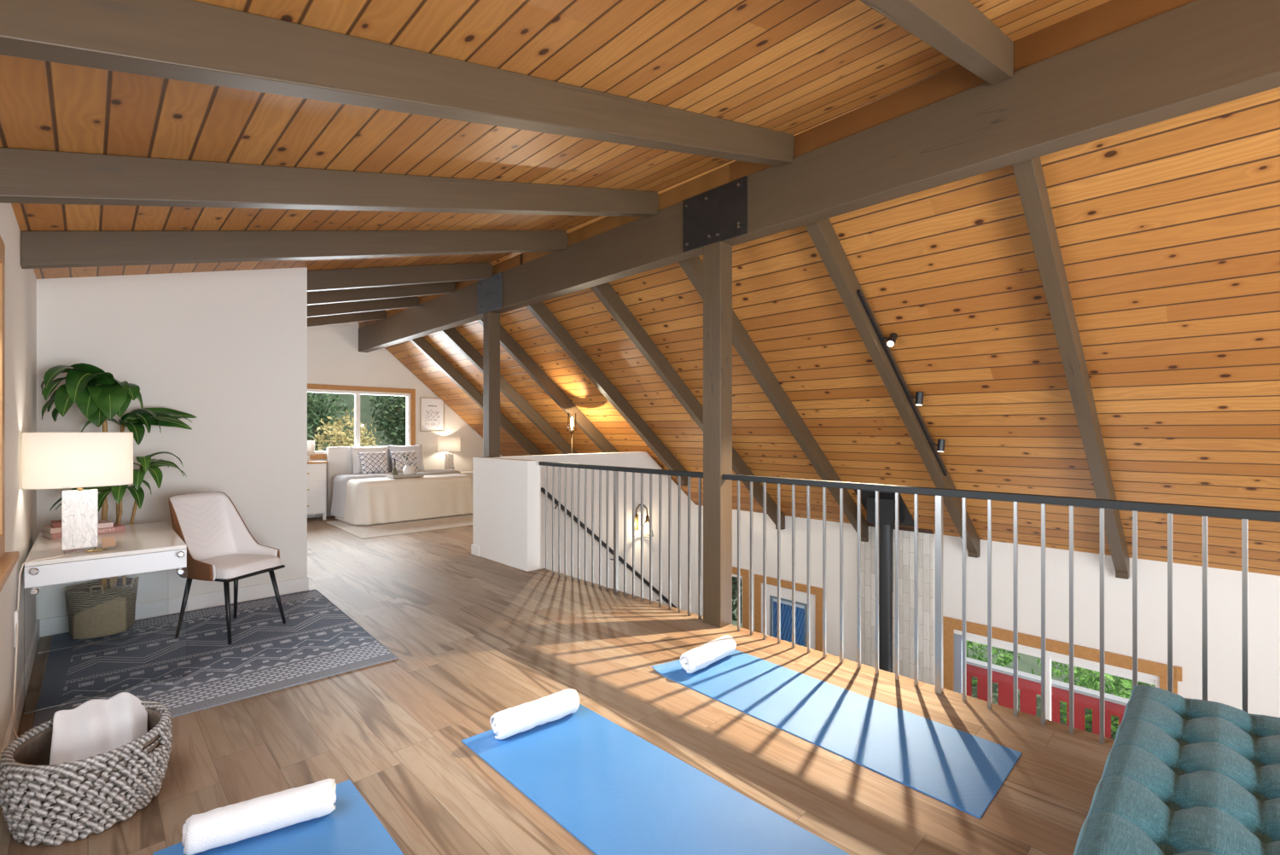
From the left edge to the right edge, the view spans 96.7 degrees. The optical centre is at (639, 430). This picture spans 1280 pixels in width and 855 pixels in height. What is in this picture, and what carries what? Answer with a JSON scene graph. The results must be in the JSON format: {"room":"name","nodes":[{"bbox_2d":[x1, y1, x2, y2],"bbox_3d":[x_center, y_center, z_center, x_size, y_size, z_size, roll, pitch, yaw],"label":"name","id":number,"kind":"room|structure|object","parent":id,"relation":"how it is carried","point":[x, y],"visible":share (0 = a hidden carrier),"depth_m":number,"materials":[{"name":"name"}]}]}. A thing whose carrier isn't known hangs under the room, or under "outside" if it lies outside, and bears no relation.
{"room":"house loft","nodes":[
{"label":"house loft","id":0,"kind":"room"},
{"bbox_2d":[0,203,36,753],"bbox_3d":[-2.764,0.185,2.404,0.120,2.430,13.300,0,0,-44],"label":"wall","id":1,"kind":"structure","parent":0,"point":[20,284],"depth_m":2.75,"materials":[{"name":"white paint"}]},
{"bbox_2d":[0,235,19,592],"bbox_3d":[-1.741,-0.107,1.411,0.145,1.225,2.210,0,0,-44],"label":"window","id":2,"kind":"structure","parent":1,"relation":"in","point":[8,560],"depth_m":2.13,"materials":[{"name":"brown wood"}]},
{"bbox_2d":[14,609,19,647],"bbox_3d":[-2.973,0.940,2.717,0.015,0.170,0.056,0,0,-44],"label":"wall outlet","id":3,"kind":"object","parent":1,"relation":"attached to","point":[16,612],"visible":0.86,"depth_m":2.69,"materials":[{"name":"white paint"}]},
{"bbox_2d":[0,619,40,805],"bbox_3d":[-1.086,1.340,0.772,0.016,0.120,8.620,0,0,-44],"label":"baseboard","id":4,"kind":"structure","parent":1,"relation":"attached to","point":[9,736],"depth_m":2.88,"materials":[{"name":"white paint"}]},
{"bbox_2d":[36,267,308,637],"bbox_3d":[-3.543,-0.018,4.472,1.642,2.835,0.146,0,0,-44],"label":"wall","id":5,"kind":"structure","parent":0,"point":[227,350],"depth_m":4.48,"materials":[{"name":"white paint"}]},
{"bbox_2d":[307,322,502,517],"bbox_3d":[-5.042,-0.248,9.543,6.550,3.296,0.120,0,0,-44],"label":"wall","id":6,"kind":"structure","parent":0,"point":[334,357],"depth_m":9.90,"materials":[{"name":"white paint"}]},
{"bbox_2d":[307,384,415,459],"bbox_3d":[-4.971,-0.150,9.577,2.360,1.220,0.110,0,0,-44],"label":"window","id":7,"kind":"structure","parent":6,"relation":"in","point":[357,391],"depth_m":9.73,"materials":[{"name":"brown wood"}]},
{"bbox_2d":[358,320,378,328],"bbox_3d":[-4.366,-1.835,9.278,0.038,0.190,1.197,0,0,-44],"label":"trim","id":8,"kind":"structure","parent":6,"relation":"attached to","point":[366,322],"depth_m":9.45,"materials":[{"name":"brown wood"}]},
{"bbox_2d":[419,396,444,431],"bbox_3d":[-3.861,-0.300,10.587,0.470,0.640,0.025,0,0,-44],"label":"framed print","id":9,"kind":"object","parent":6,"relation":"attached to","point":[432,410],"visible":0.86,"depth_m":10.58,"materials":[{"name":"white paper"}]},
{"bbox_2d":[0,0,1110,279],"bbox_3d":[-1.540,-1.482,3.661,3.617,0.954,13.400,0,0,-44],"label":"ceiling","id":10,"kind":"structure","parent":0,"point":[790,66],"depth_m":2.40,"materials":[{"name":"brown wood"}]},
{"bbox_2d":[20,230,567,268],"bbox_3d":[-1.962,-1.378,4.199,3.532,1.055,0.089,0,0,-45],"label":"rafter","id":11,"kind":"object","parent":10,"relation":"attached to","point":[38,249],"visible":0.94,"depth_m":3.67,"materials":[{"name":"wood"}]},
{"bbox_2d":[0,147,658,216],"bbox_3d":[-1.123,-1.377,3.327,3.522,1.052,0.089,0,0,-45],"label":"rafter","id":12,"kind":"object","parent":10,"relation":"attached to","point":[26,176],"visible":1,"depth_m":2.66,"materials":[{"name":"wood"}]},
{"bbox_2d":[307,309,386,327],"bbox_3d":[-5.192,-1.383,7.557,3.570,1.064,0.089,0,0,-45],"label":"rafter","id":13,"kind":"object","parent":10,"relation":"attached to","point":[376,315],"visible":0.24,"depth_m":8.36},
{"bbox_2d":[307,296,418,317],"bbox_3d":[-4.346,-1.382,6.678,3.560,1.062,0.089,0,0,-45],"label":"rafter","id":14,"kind":"object","parent":10,"relation":"attached to","point":[405,302],"visible":0.24,"depth_m":7.35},
{"bbox_2d":[307,281,454,305],"bbox_3d":[-3.584,-1.381,5.885,3.551,1.060,0.089,0,0,-45],"label":"rafter","id":15,"kind":"object","parent":10,"relation":"attached to","point":[401,291],"visible":0.25,"depth_m":6.44,"materials":[{"name":"wood"}]},
{"bbox_2d":[0,0,793,166],"bbox_3d":[-0.284,-1.376,2.455,3.512,1.050,0.089,0,0,-45],"label":"rafter","id":16,"kind":"object","parent":10,"relation":"attached to","point":[183,40],"visible":1,"depth_m":1.74,"materials":[{"name":"wood"}]},
{"bbox_2d":[307,261,492,291],"bbox_3d":[-2.950,-1.380,5.226,3.542,1.058,0.089,0,0,-44],"label":"rafter","id":17,"kind":"object","parent":10,"relation":"attached to","point":[320,280],"visible":0.24,"depth_m":5.66,"materials":[{"name":"wood"}]},
{"bbox_2d":[859,0,1013,85],"bbox_3d":[0.554,-1.375,1.584,3.502,1.047,0.089,0,0,-45],"label":"rafter","id":18,"kind":"object","parent":10,"relation":"attached to","point":[957,29],"visible":1,"depth_m":2.24,"materials":[{"name":"wood"}]},
{"bbox_2d":[0,516,1114,854],"bbox_3d":[-0.477,1.530,4.692,6.550,0.260,13.400,0,0,-44],"label":"floor","id":19,"kind":"structure","parent":0,"point":[473,638],"depth_m":2.68,"materials":[{"name":"brown wood"}]},
{"bbox_2d":[0,699,172,846],"bbox_3d":[-2.050,1.260,2.128,0.536,0.290,0.471,0,0,35],"label":"rope basket","id":20,"kind":"object","parent":19,"relation":"on","point":[41,801],"visible":0.84,"depth_m":1.95,"materials":[{"name":"fabric"}]},
{"bbox_2d":[49,692,147,764],"bbox_3d":[-2.111,1.207,2.231,0.283,0.252,0.321,0,0,-44],"label":"towel","id":21,"kind":"object","parent":20,"relation":"in","point":[95,727],"visible":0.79,"depth_m":2.21,"materials":[{"name":"white fabric"}]},
{"bbox_2d":[32,589,397,727],"bbox_3d":[-2.761,1.395,3.710,1.609,0.008,2.024,0,0,-42],"label":"area rug","id":22,"kind":"object","parent":19,"relation":"on","point":[317,640],"visible":0.91,"depth_m":3.54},
{"bbox_2d":[64,576,139,639],"bbox_3d":[-3.720,1.210,3.942,0.371,0.361,0.380,0,0,-44],"label":"seagrass basket","id":23,"kind":"object","parent":22,"relation":"on","point":[94,611],"visible":0.99,"depth_m":3.82,"materials":[{"name":"wicker"}]},
{"bbox_2d":[40,362,196,589],"bbox_3d":[-3.581,0.463,3.959,0.819,1.815,0.461,0,0,-44],"label":"potted plant","id":24,"kind":"object","parent":23,"relation":"in","point":[96,392],"visible":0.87,"depth_m":3.85,"materials":[{"name":"green plant"}]},
{"bbox_2d":[23,521,186,713],"bbox_3d":[-3.206,1.020,3.434,0.630,0.740,1.206,0,0,-44],"label":"writing desk","id":25,"kind":"object","parent":22,"relation":"on","point":[154,547],"visible":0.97,"depth_m":3.09,"materials":[{"name":"white paint"}]},
{"bbox_2d":[11,552,75,737],"bbox_3d":[-2.889,1.012,2.696,0.154,0.740,0.642,0,0,-31],"label":"lamp cord","id":26,"kind":"object","parent":25,"relation":"hanging from","point":[22,565],"visible":0.85,"depth_m":2.65,"materials":[{"name":"beige plastic"}]},
{"bbox_2d":[22,432,133,553],"bbox_3d":[-3.036,0.329,3.087,0.428,0.642,0.283,0,0,-44],"label":"desk lamp","id":27,"kind":"object","parent":25,"relation":"on","point":[49,460],"visible":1,"depth_m":3.01,"materials":[{"name":"white fabric"}]},
{"bbox_2d":[40,523,125,539],"bbox_3d":[-3.509,0.632,3.596,0.211,0.034,0.340,0,0,32],"label":"book","id":28,"kind":"object","parent":25,"relation":"on","point":[117,527],"visible":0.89,"depth_m":3.59,"materials":[{"name":"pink paper"}]},
{"bbox_2d":[41,519,113,533],"bbox_3d":[-3.529,0.600,3.577,0.190,0.030,0.285,0,0,33],"label":"book","id":29,"kind":"object","parent":28,"relation":"on","point":[102,523],"visible":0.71,"depth_m":3.51,"materials":[{"name":"pink paper"}]},
{"bbox_2d":[50,519,61,528],"bbox_3d":[-3.556,0.572,3.537,0.170,0.026,0.140,0,0,40],"label":"book","id":30,"kind":"object","parent":29,"relation":"on","point":[54,523],"visible":0.36,"depth_m":3.46,"materials":[{"name":"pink paper"}]},
{"bbox_2d":[83,548,102,552],"bbox_3d":[-2.934,0.642,3.057,0.077,0.014,0.027,0,0,-32],"label":"trinket","id":31,"kind":"object","parent":25,"relation":"on","point":[97,549],"visible":1,"depth_m":3.06,"materials":[{"name":"gold metal"}]},
{"bbox_2d":[101,536,118,550],"bbox_3d":[-2.922,0.619,3.135,0.044,0.062,0.064,0,0,29],"label":"card holder","id":32,"kind":"object","parent":25,"relation":"on","point":[110,541],"visible":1,"depth_m":3.14,"materials":[{"name":"clear plastic"}]},
{"bbox_2d":[168,491,285,644],"bbox_3d":[-2.905,0.919,3.988,0.605,0.947,0.508,0,0,15],"label":"dining chair","id":33,"kind":"object","parent":22,"relation":"on","point":[221,547],"visible":0.93,"depth_m":4.03,"materials":[{"name":"white fabric"}]},
{"bbox_2d":[153,779,403,854],"bbox_3d":[-0.795,1.397,1.458,0.638,0.006,1.720,0,0,-42],"label":"yoga mat","id":34,"kind":"object","parent":19,"relation":"on","point":[352,828],"visible":0.59,"depth_m":1.94,"materials":[{"name":"blue plastic"}]},
{"bbox_2d":[181,778,336,854],"bbox_3d":[-1.308,1.335,1.979,0.442,0.117,0.120,0,0,-30],"label":"rolled towel","id":35,"kind":"object","parent":34,"relation":"on","point":[235,823],"visible":1,"depth_m":1.94,"materials":[{"name":"white fabric"}]},
{"bbox_2d":[307,460,327,519],"bbox_3d":[-5.284,0.940,8.894,0.630,0.920,0.435,0,0,-44],"label":"nightstand","id":36,"kind":"object","parent":19,"relation":"on","point":[317,470],"visible":0.39,"depth_m":8.87,"materials":[{"name":"white paint"}]},
{"bbox_2d":[307,440,314,461],"bbox_3d":[-5.239,0.315,8.934,0.240,0.330,0.240,0,0,-44],"label":"lamp","id":37,"kind":"object","parent":36,"relation":"on","point":[311,444],"visible":0.44,"depth_m":8.88,"materials":[{"name":"stone"}]},
{"bbox_2d":[326,513,472,539],"bbox_3d":[-3.454,1.396,8.875,2.300,0.008,1.950,0,0,-44],"label":"bedroom rug","id":38,"kind":"object","parent":19,"relation":"on","point":[362,532],"visible":0.51,"depth_m":8.33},
{"bbox_2d":[326,445,472,525],"bbox_3d":[-3.901,0.827,9.451,2.062,1.130,1.541,0,0,-44],"label":"bed","id":39,"kind":"object","parent":38,"relation":"on","point":[367,499],"visible":0.9,"depth_m":8.89,"materials":[{"name":"white fabric"}]},
{"bbox_2d":[349,446,390,474],"bbox_3d":[-4.529,0.500,9.581,0.620,0.480,0.227,0,0,-44],"label":"pillow","id":40,"kind":"object","parent":39,"relation":"on","point":[356,459],"visible":0.47,"depth_m":9.43,"materials":[{"name":"white fabric"}]},
{"bbox_2d":[358,451,389,474],"bbox_3d":[-4.404,0.528,9.423,0.440,0.360,0.222,0,0,-44],"label":"pillow","id":41,"kind":"object","parent":39,"relation":"on","point":[371,462],"visible":0.99,"depth_m":9.36,"materials":[{"name":"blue fabric"}]},
{"bbox_2d":[330,469,460,517],"bbox_3d":[-3.951,1.010,9.503,2.062,0.642,0.603,0,0,-44],"label":"quilt","id":42,"kind":"object","parent":39,"relation":"on","point":[341,482],"depth_m":8.86,"materials":[{"name":"fabric"}]},
{"bbox_2d":[389,450,418,471],"bbox_3d":[-4.045,0.528,9.771,0.440,0.360,0.222,0,0,-44],"label":"pillow","id":43,"kind":"object","parent":39,"relation":"on","point":[399,463],"visible":0.59,"depth_m":9.68,"materials":[{"name":"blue fabric"}]},
{"bbox_2d":[335,473,472,525],"bbox_3d":[-3.720,1.056,9.265,1.990,0.646,1.022,0,0,-44],"label":"duvet","id":44,"kind":"object","parent":39,"relation":"on","point":[367,499],"depth_m":8.78,"materials":[{"name":"fabric"}]},
{"bbox_2d":[385,472,424,478],"bbox_3d":[-3.717,0.703,9.002,0.480,0.050,0.300,0,0,-44],"label":"serving tray","id":45,"kind":"object","parent":39,"relation":"on","point":[416,474],"visible":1,"depth_m":8.89,"materials":[{"name":"grey"}]},
{"bbox_2d":[391,459,397,475],"bbox_3d":[-3.832,0.578,8.891,0.100,0.276,0.100,0,0,-44],"label":"bottle","id":46,"kind":"object","parent":45,"relation":"on","point":[394,472],"visible":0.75,"depth_m":8.87,"materials":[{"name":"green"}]},
{"bbox_2d":[402,453,417,474],"bbox_3d":[-3.649,0.535,9.037,0.228,0.361,0.170,0,0,16],"label":"flower vase","id":47,"kind":"object","parent":45,"relation":"on","point":[409,468],"visible":0.99,"depth_m":9.00,"materials":[{"name":"white ceramic"}]},
{"bbox_2d":[388,444,424,471],"bbox_3d":[-4.098,0.485,9.998,0.600,0.480,0.227,0,0,-44],"label":"pillow","id":48,"kind":"object","parent":39,"relation":"on","point":[417,449],"visible":0.43,"depth_m":10.04,"materials":[{"name":"white fabric"}]},
{"bbox_2d":[459,471,472,476],"bbox_3d":[-3.310,1.090,10.766,0.590,0.620,0.455,0,0,-44],"label":"nightstand","id":49,"kind":"object","parent":19,"relation":"on","point":[470,473],"visible":0.02,"depth_m":10.73,"materials":[{"name":"white paint"}]},
{"bbox_2d":[437,436,459,469],"bbox_3d":[-3.551,0.445,10.598,0.390,0.670,0.390,0,0,-44],"label":"table lamp","id":50,"kind":"object","parent":49,"relation":"on","point":[445,444],"visible":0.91,"depth_m":10.47,"materials":[{"name":"white fabric"}]},
{"bbox_2d":[539,461,703,619],"bbox_3d":[-0.253,0.854,4.957,0.052,1.092,2.132,0,0,-44],"label":"loft railing","id":51,"kind":"object","parent":19,"relation":"on","point":[689,474],"visible":0.99,"depth_m":4.89,"materials":[{"name":"metal"}]},
{"bbox_2d":[461,704,849,854],"bbox_3d":[0.014,1.397,2.146,0.649,0.006,1.720,0,0,-42],"label":"yoga mat","id":52,"kind":"object","parent":19,"relation":"on","point":[616,792],"visible":0.92,"depth_m":2.17,"materials":[{"name":"blue plastic"}]},
{"bbox_2d":[489,688,579,739],"bbox_3d":[-0.487,1.334,2.692,0.432,0.118,0.120,0,0,-38],"label":"rolled towel","id":53,"kind":"object","parent":52,"relation":"on","point":[507,723],"visible":1,"depth_m":2.64,"materials":[{"name":"white fabric"}]},
{"bbox_2d":[703,241,732,628],"bbox_3d":[0.565,0.025,4.148,0.137,2.750,0.161,0,0,-44],"label":"timber post","id":54,"kind":"object","parent":19,"relation":"on","point":[717,256],"visible":1,"depth_m":4.10,"materials":[{"name":"wood"}]},
{"bbox_2d":[651,650,1021,818],"bbox_3d":[0.864,1.386,2.897,0.655,0.028,1.715,0,0,-44],"label":"yoga mat","id":55,"kind":"object","parent":19,"relation":"on","point":[964,771],"visible":0.96,"depth_m":2.65,"materials":[{"name":"blue plastic"}]},
{"bbox_2d":[680,635,736,674],"bbox_3d":[0.411,1.333,3.404,0.120,0.121,0.442,0,0,44],"label":"rolled towel","id":56,"kind":"object","parent":55,"relation":"on","point":[698,658],"visible":1,"depth_m":3.33,"materials":[{"name":"white fabric"}]},
{"bbox_2d":[722,473,1279,744],"bbox_3d":[2.103,0.854,2.528,0.052,1.092,4.300,0,0,-44],"label":"loft railing","id":57,"kind":"object","parent":19,"relation":"on","point":[1245,514],"visible":0.93,"depth_m":2.87,"materials":[{"name":"metal"}]},
{"bbox_2d":[1073,685,1279,854],"bbox_3d":[1.745,1.169,1.261,1.454,0.463,1.115,0,0,-44],"label":"tufted ottoman","id":58,"kind":"object","parent":19,"relation":"on","point":[1181,776],"visible":1,"depth_m":1.53,"materials":[{"name":"teal fabric"}]},
{"bbox_2d":[567,413,575,453],"bbox_3d":[-0.928,0.580,7.765,0.260,1.640,0.260,0,0,-44],"label":"floor lamp","id":59,"kind":"object","parent":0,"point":[572,430],"visible":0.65,"depth_m":7.76,"materials":[{"name":"brown metal"}]},
{"bbox_2d":[472,451,696,613],"bbox_3d":[-0.178,2.210,7.357,3.710,3.820,1.110,0,0,-44],"label":"wall","id":60,"kind":"structure","parent":0,"point":[509,501],"depth_m":7.34,"materials":[{"name":"white paint"}]},
{"bbox_2d":[471,544,479,556],"bbox_3d":[-1.851,1.345,6.407,0.015,0.110,0.175,0,0,-44],"label":"baseboard","id":61,"kind":"structure","parent":60,"relation":"attached to","point":[474,549],"depth_m":6.40,"materials":[{"name":"white paint"}]},
{"bbox_2d":[482,311,500,457],"bbox_3d":[-1.700,-0.523,6.522,0.143,1.647,0.130,0,0,-44],"label":"timber post","id":62,"kind":"object","parent":60,"relation":"on","point":[491,320],"visible":0.96,"depth_m":6.47,"materials":[{"name":"wood"}]},
{"bbox_2d":[541,487,677,608],"bbox_3d":[-0.236,1.807,7.785,2.763,2.258,0.096,0,0,-44],"label":"stair handrail","id":63,"kind":"object","parent":60,"relation":"attached to","point":[543,490],"visible":0.48,"depth_m":7.50,"materials":[{"name":"black metal"}]},
{"bbox_2d":[634,504,653,537],"bbox_3d":[0.057,1.250,7.977,0.280,0.448,0.174,0,0,30],"label":"wall sconce","id":64,"kind":"object","parent":60,"relation":"attached to","point":[637,516],"visible":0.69,"depth_m":7.99,"materials":[{"name":"gold metal"}]},
{"bbox_2d":[645,515,649,523],"bbox_3d":[0.103,1.230,7.951,0.056,0.100,0.055,0,0,-44],"label":"socket","id":65,"kind":"object","parent":64,"relation":"attached to","point":[647,520],"depth_m":7.93,"materials":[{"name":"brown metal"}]},
{"bbox_2d":[357,64,1279,575],"bbox_3d":[1.092,-0.348,6.214,3.756,3.187,13.400,0,0,-44],"label":"ceiling","id":66,"kind":"structure","parent":0,"point":[1168,230],"depth_m":4.22,"materials":[{"name":"brown wood"}]},
{"bbox_2d":[410,336,544,455],"bbox_3d":[-2.651,-0.499,9.598,2.843,2.574,0.089,0,0,-43],"label":"rafter","id":67,"kind":"object","parent":66,"relation":"attached to","point":[421,343],"visible":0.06,"depth_m":9.36,"materials":[{"name":"wood"}]},
{"bbox_2d":[440,327,578,453],"bbox_3d":[-1.903,-0.499,8.828,2.843,2.574,0.089,0,0,-43],"label":"rafter","id":68,"kind":"object","parent":66,"relation":"attached to","point":[452,334],"visible":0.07,"depth_m":8.76,"materials":[{"name":"wood"}]},
{"bbox_2d":[477,319,618,453],"bbox_3d":[-1.151,-0.499,8.052,2.843,2.574,0.089,0,0,-43],"label":"rafter","id":69,"kind":"object","parent":66,"relation":"attached to","point":[514,349],"visible":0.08,"depth_m":7.94,"materials":[{"name":"wood"}]},
{"bbox_2d":[525,302,687,486],"bbox_3d":[-0.372,-0.499,7.248,2.843,2.574,0.089,0,0,-43],"label":"rafter","id":70,"kind":"object","parent":66,"relation":"attached to","point":[539,311],"visible":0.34,"depth_m":7.12,"materials":[{"name":"wood"}]},
{"bbox_2d":[590,282,785,529],"bbox_3d":[0.672,-0.221,6.639,3.493,3.131,0.089,0,0,-43],"label":"rafter","id":71,"kind":"object","parent":66,"relation":"attached to","point":[605,293],"visible":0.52,"depth_m":6.24,"materials":[{"name":"wood"}]},
{"bbox_2d":[678,256,868,541],"bbox_3d":[1.490,-0.221,5.796,3.494,3.131,0.089,0,0,-43],"label":"rafter","id":72,"kind":"object","parent":66,"relation":"attached to","point":[743,344],"visible":0.56,"depth_m":5.68,"materials":[{"name":"wood"}]},
{"bbox_2d":[358,0,1279,352],"bbox_3d":[-0.173,-1.544,4.924,0.171,0.398,13.272,0,0,-44],"label":"ridge beam","id":73,"kind":"structure","parent":66,"relation":"attached to","point":[1197,55],"depth_m":2.99,"materials":[{"name":"wood"}]},
{"bbox_2d":[386,307,411,317],"bbox_3d":[-3.500,-1.835,8.370,0.038,0.190,1.127,0,0,-44],"label":"trim","id":74,"kind":"structure","parent":73,"relation":"on","point":[392,311],"depth_m":8.53,"materials":[{"name":"brown wood"}]},
{"bbox_2d":[418,293,446,304],"bbox_3d":[-2.699,-1.835,7.531,0.038,0.190,1.007,0,0,-44],"label":"trim","id":75,"kind":"structure","parent":73,"relation":"on","point":[424,299],"depth_m":7.69,"materials":[{"name":"brown wood"}]},
{"bbox_2d":[454,279,480,290],"bbox_3d":[-1.998,-1.835,6.796,0.038,0.190,0.837,0,0,-44],"label":"trim","id":76,"kind":"structure","parent":73,"relation":"on","point":[461,284],"depth_m":6.94,"materials":[{"name":"brown wood"}]},
{"bbox_2d":[492,251,552,275],"bbox_3d":[-1.190,-1.835,5.950,0.038,0.190,1.317,0,0,-44],"label":"trim","id":77,"kind":"structure","parent":73,"relation":"on","point":[523,258],"depth_m":6.05,"materials":[{"name":"brown wood"}]},
{"bbox_2d":[567,215,642,246],"bbox_3d":[-0.286,-1.835,5.002,0.038,0.190,1.117,0,0,-44],"label":"trim","id":78,"kind":"structure","parent":73,"relation":"on","point":[608,223],"depth_m":5.07,"materials":[{"name":"brown wood"}]},
{"bbox_2d":[658,160,773,210],"bbox_3d":[0.549,-1.835,4.126,0.038,0.190,1.117,0,0,-44],"label":"trim","id":79,"kind":"structure","parent":73,"relation":"on","point":[736,170],"depth_m":4.15,"materials":[{"name":"brown wood"}]},
{"bbox_2d":[793,64,986,157],"bbox_3d":[1.384,-1.835,3.252,0.038,0.190,1.115,0,0,-44],"label":"trim","id":80,"kind":"structure","parent":73,"relation":"on","point":[957,79],"depth_m":3.20,"materials":[{"name":"brown wood"}]},
{"bbox_2d":[1013,0,1195,71],"bbox_3d":[2.253,-1.835,2.340,0.038,0.190,1.218,0,0,-44],"label":"trim","id":81,"kind":"structure","parent":73,"relation":"on","point":[1111,16],"depth_m":2.57,"materials":[{"name":"brown wood"}]},
{"bbox_2d":[804,218,980,558],"bbox_3d":[2.316,-0.221,4.944,3.494,3.131,0.089,0,0,-42],"label":"rafter","id":82,"kind":"object","parent":66,"relation":"attached to","point":[822,233],"visible":0.67,"depth_m":4.58,"materials":[{"name":"wood"}]},
{"bbox_2d":[856,289,947,476],"bbox_3d":[2.300,-0.315,4.786,1.748,1.482,0.119,0,0,-42],"label":"track light","id":83,"kind":"object","parent":82,"relation":"attached to","point":[891,341],"visible":1,"depth_m":4.77,"materials":[{"name":"black metal"}]},
{"bbox_2d":[1012,157,1129,579],"bbox_3d":[3.168,-0.221,4.066,3.494,3.131,0.089,0,0,-43],"label":"rafter","id":84,"kind":"object","parent":66,"relation":"attached to","point":[1029,176],"visible":0.68,"depth_m":3.68,"materials":[{"name":"wood"}]},
{"bbox_2d":[696,505,1279,717],"bbox_3d":[2.426,2.615,7.438,0.140,3.009,13.300,0,0,-44],"label":"wall","id":85,"kind":"structure","parent":0,"point":[1224,585],"depth_m":5.42,"materials":[{"name":"white paint"}]},
{"bbox_2d":[732,566,749,629],"bbox_3d":[1.368,2.705,8.467,0.105,1.390,0.650,0,0,-44],"label":"window","id":86,"kind":"structure","parent":85,"relation":"in","point":[744,574],"depth_m":8.24,"materials":[{"name":"brown wood"}]},
{"bbox_2d":[754,574,822,651],"bbox_3d":[2.017,3.083,7.766,0.110,2.075,1.050,0,0,-44],"label":"door","id":87,"kind":"structure","parent":85,"relation":"in","point":[816,593],"depth_m":7.73,"materials":[{"name":"brown wood"}]},
{"bbox_2d":[861,526,933,685],"bbox_3d":[2.996,2.632,6.717,0.045,2.975,0.870,0,0,-44],"label":"chimney","id":88,"kind":"object","parent":85,"relation":"attached to","point":[905,538],"depth_m":6.60,"materials":[{"name":"stone"}]},
{"bbox_2d":[867,523,932,534],"bbox_3d":[2.981,1.135,6.722,0.060,0.040,0.900,0,0,-44],"label":"trim","id":89,"kind":"structure","parent":85,"relation":"attached to","point":[902,528],"depth_m":6.56,"materials":[{"name":"brown wood"}]},
{"bbox_2d":[942,616,1181,721],"bbox_3d":[4.082,3.040,5.687,0.140,1.960,1.940,0,0,-44],"label":"window","id":90,"kind":"structure","parent":85,"relation":"in","point":[1151,672],"depth_m":5.69,"materials":[{"name":"brown wood"}]},
{"bbox_2d":[954,633,962,693],"bbox_3d":[3.504,3.078,6.276,0.050,1.685,0.090,0,0,-44],"label":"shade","id":91,"kind":"object","parent":90,"relation":"attached to","point":[957,637],"depth_m":6.25,"materials":[{"name":"fabric"}]},
{"bbox_3d":[1.030,4.170,6.084,3.950,0.100,13.300,0,0,-44],"label":"floor","id":92,"kind":"structure","parent":0,"visible":0},
{"bbox_2d":[854,489,913,673],"bbox_3d":[2.786,2.388,6.464,0.500,3.465,0.500,0,0,-44],"label":"pipe","id":93,"kind":"object","parent":92,"relation":"on","point":[887,500],"visible":0.71,"depth_m":6.39,"materials":[{"name":"black metal"}]},
{"label":"outside","id":94,"kind":"structure","parent":0,"visible":0},
{"bbox_2d":[965,657,1129,738],"bbox_3d":[4.979,3.475,6.501,0.140,1.090,4.400,0,0,-44],"label":"balcony railing","id":95,"kind":"object","parent":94,"point":[1029,685],"visible":0.14,"depth_m":6.71,"materials":[{"name":"red"}]},
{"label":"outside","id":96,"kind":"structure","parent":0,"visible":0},
{"bbox_2d":[309,407,381,451],"bbox_3d":[-5.600,0.653,10.865,1.376,2.206,0.834,0,0,-44],"label":"bush","id":97,"kind":"object","parent":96,"point":[338,430],"visible":0.3,"depth_m":10.74,"materials":[{"name":"beige plant"}]},
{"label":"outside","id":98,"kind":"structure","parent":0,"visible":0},
{"bbox_2d":[307,392,360,451],"bbox_3d":[-7.388,0.255,11.245,2.023,4.386,3.400,0,0,40],"label":"tree","id":99,"kind":"object","parent":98,"point":[312,415],"visible":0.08,"depth_m":11.62,"materials":[{"name":"green plant"}]},
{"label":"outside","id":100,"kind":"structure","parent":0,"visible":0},
{"bbox_2d":[367,395,406,445],"bbox_3d":[-5.209,-0.146,13.497,2.273,3.263,1.970,0,0,-44],"label":"tree","id":101,"kind":"object","parent":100,"point":[392,410],"visible":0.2,"depth_m":12.88,"materials":[{"name":"green plant"}]},
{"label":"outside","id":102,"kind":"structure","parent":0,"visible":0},
{"bbox_2d":[730,579,1144,739],"bbox_3d":[5.466,4.520,10.875,9.010,0.200,20.000,0,0,-44],"label":"ground","id":103,"kind":"structure","parent":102,"point":[1026,662],"depth_m":10.44,"materials":[{"name":"plant"}]},
{"bbox_2d":[732,576,741,622],"bbox_3d":[1.460,2.779,11.778,1.728,3.699,3.696,0,0,-44],"label":"shrub","id":104,"kind":"object","parent":103,"relation":"on","point":[734,578],"visible":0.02,"depth_m":11.08,"materials":[{"name":"green plant"}]},
{"bbox_2d":[965,640,1019,684],"bbox_3d":[4.994,3.653,11.000,3.668,4.114,3.878,0,0,-10],"label":"shrub","id":105,"kind":"object","parent":103,"relation":"on","point":[1008,658],"visible":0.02,"depth_m":9.64,"materials":[{"name":"green plant"}]},
{"bbox_2d":[1031,657,1155,738],"bbox_3d":[7.774,3.837,7.912,4.036,3.865,3.347,0,0,40],"label":"shrub","id":106,"kind":"object","parent":103,"relation":"on","point":[1086,679],"visible":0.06,"depth_m":8.14,"materials":[{"name":"green plant"}]},
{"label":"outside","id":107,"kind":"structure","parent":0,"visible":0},
{"bbox_2d":[307,392,406,448],"bbox_3d":[-8.360,-0.371,12.927,10.000,4.869,3.000,0,0,-44],"label":"trees","id":108,"kind":"object","parent":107,"point":[365,413],"visible":0.01,"depth_m":14.29,"materials":[{"name":"plant"}]},
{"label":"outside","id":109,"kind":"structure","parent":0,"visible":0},
{"bbox_2d":[773,598,804,646],"bbox_3d":[2.523,3.245,8.752,0.090,1.750,2.250,0,0,-44],"label":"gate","id":110,"kind":"object","parent":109,"point":[786,607],"visible":0.02,"depth_m":8.93,"materials":[{"name":"blue"}]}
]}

